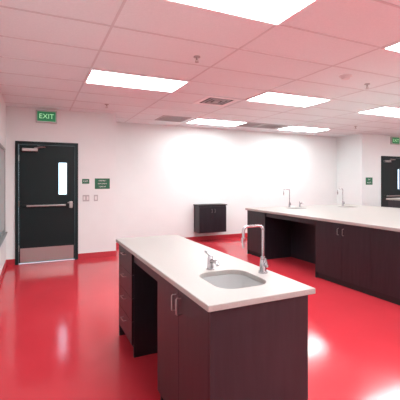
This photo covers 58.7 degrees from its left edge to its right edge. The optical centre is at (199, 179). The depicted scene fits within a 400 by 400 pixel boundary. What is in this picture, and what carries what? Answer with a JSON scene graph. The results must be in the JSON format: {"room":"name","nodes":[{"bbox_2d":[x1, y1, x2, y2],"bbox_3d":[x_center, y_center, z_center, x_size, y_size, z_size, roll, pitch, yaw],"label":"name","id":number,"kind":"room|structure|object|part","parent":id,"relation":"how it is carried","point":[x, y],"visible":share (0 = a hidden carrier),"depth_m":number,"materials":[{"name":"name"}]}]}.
{"room":"science classroom","nodes":[
{"label":"science classroom","id":0,"kind":"room"},
{"bbox_2d":[0,92,5,274],"bbox_3d":[-1.252,0.098,1.486,0.120,2.745,10.390,0,0,-25],"label":"wall","id":1,"kind":"structure","parent":0,"point":[2,104],"depth_m":5.65,"materials":[{"name":"paint"}]},
{"bbox_2d":[0,261,5,282],"bbox_3d":[-1.194,1.420,1.513,0.008,0.100,10.150,0,0,-25],"label":"baseboard","id":2,"kind":"structure","parent":1,"relation":"attached to","point":[4,266],"depth_m":5.42,"materials":[{"name":"red plastic"}]},
{"bbox_2d":[0,143,7,246],"bbox_3d":[-2.486,0.170,4.359,0.059,1.340,2.960,0,0,-25],"label":"whiteboard","id":3,"kind":"object","parent":1,"relation":"attached to","point":[3,233],"visible":1,"depth_m":5.29,"materials":[{"name":"grey"}]},
{"bbox_3d":[-2.506,0.160,4.349,0.014,1.260,2.900,0,0,-25],"label":"board panel","id":4,"kind":"part","parent":3,"relation":"part of","materials":[{"name":"grey"}]},
{"bbox_3d":[-2.502,0.160,4.351,0.024,1.320,2.960,0,0,-25],"label":"board frame","id":5,"kind":"part","parent":3,"relation":"part of","materials":[{"name":"silver metal"}]},
{"bbox_2d":[0,232,7,246],"bbox_3d":[-2.486,0.830,4.359,0.059,0.020,2.800,0,0,-25],"label":"marker tray","id":6,"kind":"object","parent":3,"relation":"on","point":[4,234],"depth_m":5.02,"materials":[{"name":"silver metal"}]},
{"bbox_2d":[6,106,109,259],"bbox_3d":[-2.561,0.098,6.539,1.760,2.745,0.120,0,0,-25],"label":"wall","id":7,"kind":"structure","parent":0,"point":[90,130],"depth_m":6.63,"materials":[{"name":"paint"}]},
{"bbox_2d":[15,141,77,264],"bbox_3d":[-2.740,0.396,6.402,1.038,2.149,0.216,0,0,-25],"label":"door","id":8,"kind":"structure","parent":7,"relation":"in","point":[62,166],"depth_m":6.41,"materials":[{"name":"black paint"}]},
{"bbox_2d":[19,204,73,207],"bbox_3d":[-2.736,0.458,6.381,0.892,0.045,0.040,0,0,-25],"label":"bar","id":9,"kind":"object","parent":8,"relation":"attached to","point":[20,206],"visible":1,"depth_m":6.35,"materials":[{"name":"silver metal"}]},
{"bbox_2d":[26,204,65,206],"bbox_3d":[-2.736,0.455,6.346,0.642,0.030,0.027,0,0,-25],"label":"pad","id":10,"kind":"object","parent":9,"relation":"attached to","point":[53,204],"depth_m":6.32,"materials":[{"name":"silver metal"}]},
{"bbox_3d":[-2.736,0.458,6.381,0.892,0.045,0.040,0,0,-25],"label":"bar rail","id":11,"kind":"part","parent":9,"relation":"part of","materials":[{"name":"silver metal"}]},
{"bbox_2d":[19,144,74,263],"bbox_3d":[-2.749,0.418,6.422,0.922,2.079,0.045,0,0,-25],"label":"door leaf","id":12,"kind":"structure","parent":8,"relation":"attached to","point":[38,226],"depth_m":6.37,"materials":[{"name":"black paint"}]},
{"bbox_2d":[57,161,67,195],"bbox_3d":[-2.518,-0.025,6.529,0.190,0.630,0.065,0,0,-25],"label":"trim","id":13,"kind":"structure","parent":12,"relation":"attached to","point":[58,162],"depth_m":6.47,"materials":[{"name":"black paint"}]},
{"bbox_2d":[20,245,73,262],"bbox_3d":[-2.739,1.325,6.400,0.882,0.250,0.004,0,0,-25],"label":"kick plate","id":14,"kind":"object","parent":8,"relation":"attached to","point":[37,254],"visible":1,"depth_m":6.39,"materials":[{"name":"silver metal"}]},
{"bbox_2d":[36,110,56,123],"bbox_3d":[-2.742,-1.130,6.358,0.350,0.220,0.055,0,0,-25],"label":"exit sign","id":15,"kind":"object","parent":7,"relation":"attached to","point":[42,116],"visible":1,"depth_m":6.33,"materials":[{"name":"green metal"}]},
{"bbox_2d":[6,251,116,265],"bbox_3d":[-2.473,1.420,6.510,1.880,0.100,0.008,0,0,-25],"label":"baseboard","id":16,"kind":"structure","parent":7,"relation":"attached to","point":[106,253],"depth_m":6.71,"materials":[{"name":"red plastic"}]},
{"bbox_2d":[82,179,88,183],"bbox_3d":[-2.139,0.025,6.664,0.130,0.090,0.009,0,0,-25],"label":"room sign","id":17,"kind":"object","parent":7,"relation":"attached to","point":[84,181],"visible":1,"depth_m":6.66,"materials":[{"name":"teal plastic"}]},
{"bbox_2d":[83,195,88,200],"bbox_3d":[-2.135,0.340,6.665,0.120,0.120,0.010,0,0,-25],"label":"light switch","id":18,"kind":"object","parent":7,"relation":"attached to","point":[85,197],"visible":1,"depth_m":6.66,"materials":[{"name":"white plastic"}]},
{"bbox_2d":[95,178,109,188],"bbox_3d":[-1.863,0.070,6.792,0.280,0.200,0.009,0,0,-25],"label":"sign","id":19,"kind":"object","parent":7,"relation":"attached to","point":[100,183],"visible":1,"depth_m":6.79,"materials":[{"name":"teal plastic"}]},
{"bbox_2d":[110,114,115,250],"bbox_3d":[-1.873,0.098,7.289,0.120,2.745,0.900,0,0,-25],"label":"wall","id":20,"kind":"structure","parent":0,"point":[112,116],"depth_m":6.88,"materials":[{"name":"paint"}]},
{"bbox_2d":[0,0,399,136],"bbox_3d":[4.713,-1.325,4.751,13.690,0.100,11.290,0,0,-25],"label":"ceiling","id":21,"kind":"structure","parent":0,"point":[371,22],"depth_m":3.80,"materials":[{"name":"tile"}]},
{"bbox_2d":[84,69,188,92],"bbox_3d":[-0.817,-1.266,4.587,1.220,0.018,0.610,0,0,-25],"label":"light","id":22,"kind":"object","parent":21,"relation":"in","point":[95,76],"depth_m":4.55,"materials":[{"name":"white plastic"}]},
{"bbox_2d":[155,115,189,121],"bbox_3d":[-0.568,-1.269,7.399,0.600,0.012,0.580,0,0,-25],"label":"ceiling vent","id":23,"kind":"object","parent":21,"relation":"in","point":[162,118],"visible":1,"depth_m":7.35,"materials":[{"name":"silver metal"}]},
{"bbox_2d":[0,0,399,136],"bbox_3d":[4.713,-1.273,4.751,13.450,0.005,11.050,0,0,-25],"label":"grid","id":24,"kind":"object","parent":21,"relation":"attached to","point":[111,26],"depth_m":4.10,"materials":[{"name":"white metal"}]},
{"bbox_2d":[193,96,240,106],"bbox_3d":[0.261,-1.267,5.755,0.580,0.016,0.580,0,0,-25],"label":"ceiling vent","id":25,"kind":"object","parent":21,"relation":"in","point":[208,100],"visible":1,"depth_m":5.72,"materials":[{"name":"white metal"}]},
{"bbox_2d":[186,118,247,125],"bbox_3d":[0.368,-1.266,7.828,1.220,0.018,0.610,0,0,-25],"label":"light","id":26,"kind":"object","parent":21,"relation":"in","point":[198,120],"depth_m":7.80,"materials":[{"name":"white plastic"}]},
{"bbox_2d":[163,0,317,25],"bbox_3d":[0.210,-1.266,2.374,1.220,0.018,0.610,0,0,-25],"label":"light","id":27,"kind":"object","parent":21,"relation":"in","point":[273,12],"depth_m":2.60,"materials":[{"name":"white plastic"}]},
{"bbox_2d":[237,122,264,126],"bbox_3d":[1.110,-1.269,8.178,0.580,0.012,0.580,0,0,-25],"label":"ceiling vent","id":28,"kind":"object","parent":21,"relation":"in","point":[249,124],"visible":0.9,"depth_m":8.14,"materials":[{"name":"silver metal"}]},
{"bbox_2d":[253,124,287,128],"bbox_3d":[1.654,-1.269,8.430,0.580,0.012,0.580,0,0,-25],"label":"ceiling vent","id":29,"kind":"object","parent":21,"relation":"in","point":[267,126],"visible":0.94,"depth_m":8.42,"materials":[{"name":"silver metal"}]},
{"bbox_2d":[245,91,331,106],"bbox_3d":[1.396,-1.266,5.615,1.220,0.018,0.610,0,0,-25],"label":"light","id":30,"kind":"object","parent":21,"relation":"in","point":[269,96],"depth_m":5.57,"materials":[{"name":"white plastic"}]},
{"bbox_2d":[276,126,330,131],"bbox_3d":[2.582,-1.266,8.855,1.220,0.018,0.610,0,0,-25],"label":"light","id":31,"kind":"object","parent":21,"relation":"in","point":[291,128],"depth_m":8.88,"materials":[{"name":"white plastic"}]},
{"bbox_2d":[339,74,351,79],"bbox_3d":[1.782,-1.254,4.355,0.150,0.042,0.150,0,0,-25],"label":"smoke detector","id":32,"kind":"object","parent":21,"relation":"attached to","point":[344,76],"visible":1,"depth_m":4.32,"materials":[{"name":"white plastic"}]},
{"bbox_2d":[356,106,399,117],"bbox_3d":[3.609,-1.266,6.642,1.220,0.018,0.610,0,0,-25],"label":"light","id":33,"kind":"object","parent":21,"relation":"in","point":[385,110],"depth_m":6.55,"materials":[{"name":"white plastic"}]},
{"bbox_2d":[381,41,399,52],"bbox_3d":[2.423,-1.266,3.401,1.220,0.018,0.610,0,0,-25],"label":"light","id":34,"kind":"object","parent":21,"relation":"in","point":[394,47],"depth_m":3.39,"materials":[{"name":"white plastic"}]},
{"bbox_2d":[0,237,399,399],"bbox_3d":[4.713,1.520,4.751,13.690,0.100,11.290,0,0,-25],"label":"floor","id":35,"kind":"structure","parent":0,"point":[60,339],"depth_m":3.28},
{"bbox_2d":[116,235,314,399],"bbox_3d":[-0.106,1.015,2.619,0.627,0.910,2.000,0,0,-25],"label":"lab bench","id":36,"kind":"object","parent":35,"relation":"on","point":[231,331],"visible":0.99,"depth_m":1.85,"materials":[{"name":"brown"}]},
{"bbox_3d":[-0.119,0.690,1.940,0.032,0.098,0.008,0,0,-25],"label":"door pull","id":37,"kind":"part","parent":36,"relation":"part of","materials":[{"name":"silver metal"}]},
{"bbox_2d":[116,235,314,311],"bbox_3d":[-0.103,0.575,2.620,0.620,0.030,2.000,0,0,-25],"label":"island countertop","id":38,"kind":"structure","parent":36,"relation":"on","point":[181,261],"depth_m":2.17,"materials":[{"name":"white stone"}]},
{"bbox_2d":[204,250,218,269],"bbox_3d":[0.077,0.504,2.208,0.054,0.112,0.154,0,0,-25],"label":"faucet","id":39,"kind":"object","parent":38,"relation":"on","point":[210,261],"visible":1,"depth_m":2.22,"materials":[{"name":"silver metal"}]},
{"bbox_3d":[0.086,0.507,2.189,0.026,0.040,0.112,0,0,-25],"label":"spout","id":40,"kind":"part","parent":39,"relation":"part of","materials":[{"name":"silver metal"}]},
{"bbox_2d":[241,224,268,273],"bbox_3d":[0.330,0.413,2.111,0.179,0.294,0.084,0,0,-25],"label":"gooseneck faucet","id":41,"kind":"object","parent":38,"relation":"on","point":[263,261],"visible":1,"depth_m":2.13,"materials":[{"name":"silver metal"}]},
{"bbox_3d":[0.182,0.666,2.030,0.335,0.150,0.388,0,0,-25],"label":"sink bowl","id":42,"kind":"part","parent":36,"relation":"part of","materials":[{"name":"grey ceramic"}]},
{"bbox_2d":[245,204,399,304],"bbox_3d":[3.192,1.015,5.495,2.782,0.910,4.880,0,0,-25],"label":"lab bench","id":43,"kind":"object","parent":35,"relation":"on","point":[355,247],"depth_m":5.16,"materials":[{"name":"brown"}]},
{"bbox_2d":[283,189,290,206],"bbox_3d":[1.796,0.371,7.323,0.191,0.378,0.084,0,0,-25],"label":"gooseneck faucet","id":44,"kind":"object","parent":43,"relation":"on","point":[284,189],"visible":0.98,"depth_m":7.35,"materials":[{"name":"silver metal"}]},
{"bbox_2d":[245,204,399,231],"bbox_3d":[3.193,0.580,5.495,2.780,0.040,4.880,0,0,-25],"label":"countertop","id":45,"kind":"structure","parent":43,"relation":"on","point":[385,218],"depth_m":5.95,"materials":[{"name":"white stone"}]},
{"bbox_2d":[337,188,344,205],"bbox_3d":[3.041,0.371,7.681,0.191,0.378,0.084,0,0,-25],"label":"gooseneck faucet","id":46,"kind":"object","parent":43,"relation":"on","point":[343,203],"visible":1,"depth_m":7.71,"materials":[{"name":"silver metal"}]},
{"bbox_2d":[386,198,399,207],"bbox_3d":[5.690,0.955,8.346,1.850,1.030,1.550,0,0,-25],"label":"countertop","id":47,"kind":"structure","parent":35,"relation":"on","point":[392,202],"depth_m":8.49,"materials":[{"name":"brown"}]},
{"bbox_2d":[116,122,336,238],"bbox_3d":[0.992,0.098,9.181,6.910,2.745,0.120,0,0,-25],"label":"wall","id":48,"kind":"structure","parent":0,"point":[162,171],"depth_m":8.76,"materials":[{"name":"paint"}]},
{"bbox_2d":[116,233,246,246],"bbox_3d":[1.019,1.420,9.123,6.670,0.100,0.008,0,0,-25],"label":"baseboard","id":49,"kind":"structure","parent":48,"relation":"attached to","point":[225,236],"depth_m":8.81,"materials":[{"name":"red plastic"}]},
{"bbox_2d":[193,203,226,232],"bbox_3d":[0.252,0.917,8.576,0.750,0.665,0.350,0,0,-25],"label":"upper cabinet","id":50,"kind":"object","parent":48,"relation":"attached to","point":[208,218],"visible":1,"depth_m":8.44,"materials":[{"name":"brown laminate"}]},
{"bbox_2d":[337,133,364,204],"bbox_3d":[4.286,0.098,10.148,0.120,2.745,0.900,0,0,-25],"label":"wall","id":51,"kind":"structure","parent":0,"point":[350,148],"depth_m":10.04,"materials":[{"name":"paint"}]},
{"bbox_2d":[365,134,399,206],"bbox_3d":[6.672,0.098,10.826,4.780,2.745,0.120,0,0,-25],"label":"wall","id":52,"kind":"structure","parent":0,"point":[376,146],"depth_m":9.94,"materials":[{"name":"paint"}]},
{"bbox_2d":[366,177,372,184],"bbox_3d":[4.668,0.030,9.823,0.260,0.200,0.009,0,0,-25],"label":"room sign","id":53,"kind":"object","parent":52,"relation":"attached to","point":[369,180],"visible":1,"depth_m":9.82,"materials":[{"name":"teal plastic"}]},
{"bbox_2d":[381,156,399,206],"bbox_3d":[5.569,0.396,10.258,1.038,2.149,0.216,0,0,-25],"label":"door frame","id":54,"kind":"structure","parent":52,"relation":"in","point":[382,157],"depth_m":10.03,"materials":[{"name":"black paint"}]},
{"bbox_2d":[383,158,399,206],"bbox_3d":[5.559,0.418,10.278,0.922,2.079,0.045,0,0,-25],"label":"door leaf","id":55,"kind":"structure","parent":54,"relation":"attached to","point":[389,168],"depth_m":10.21,"materials":[{"name":"dark charcoal paint"},{"name":"glass"},{"name":"brushed steel"}]},
{"bbox_2d":[390,137,399,144],"bbox_3d":[5.612,-1.130,10.236,0.350,0.220,0.055,0,0,-25],"label":"exit sign","id":56,"kind":"object","parent":52,"relation":"attached to","point":[393,140],"visible":1,"depth_m":10.21,"materials":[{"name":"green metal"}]}
]}

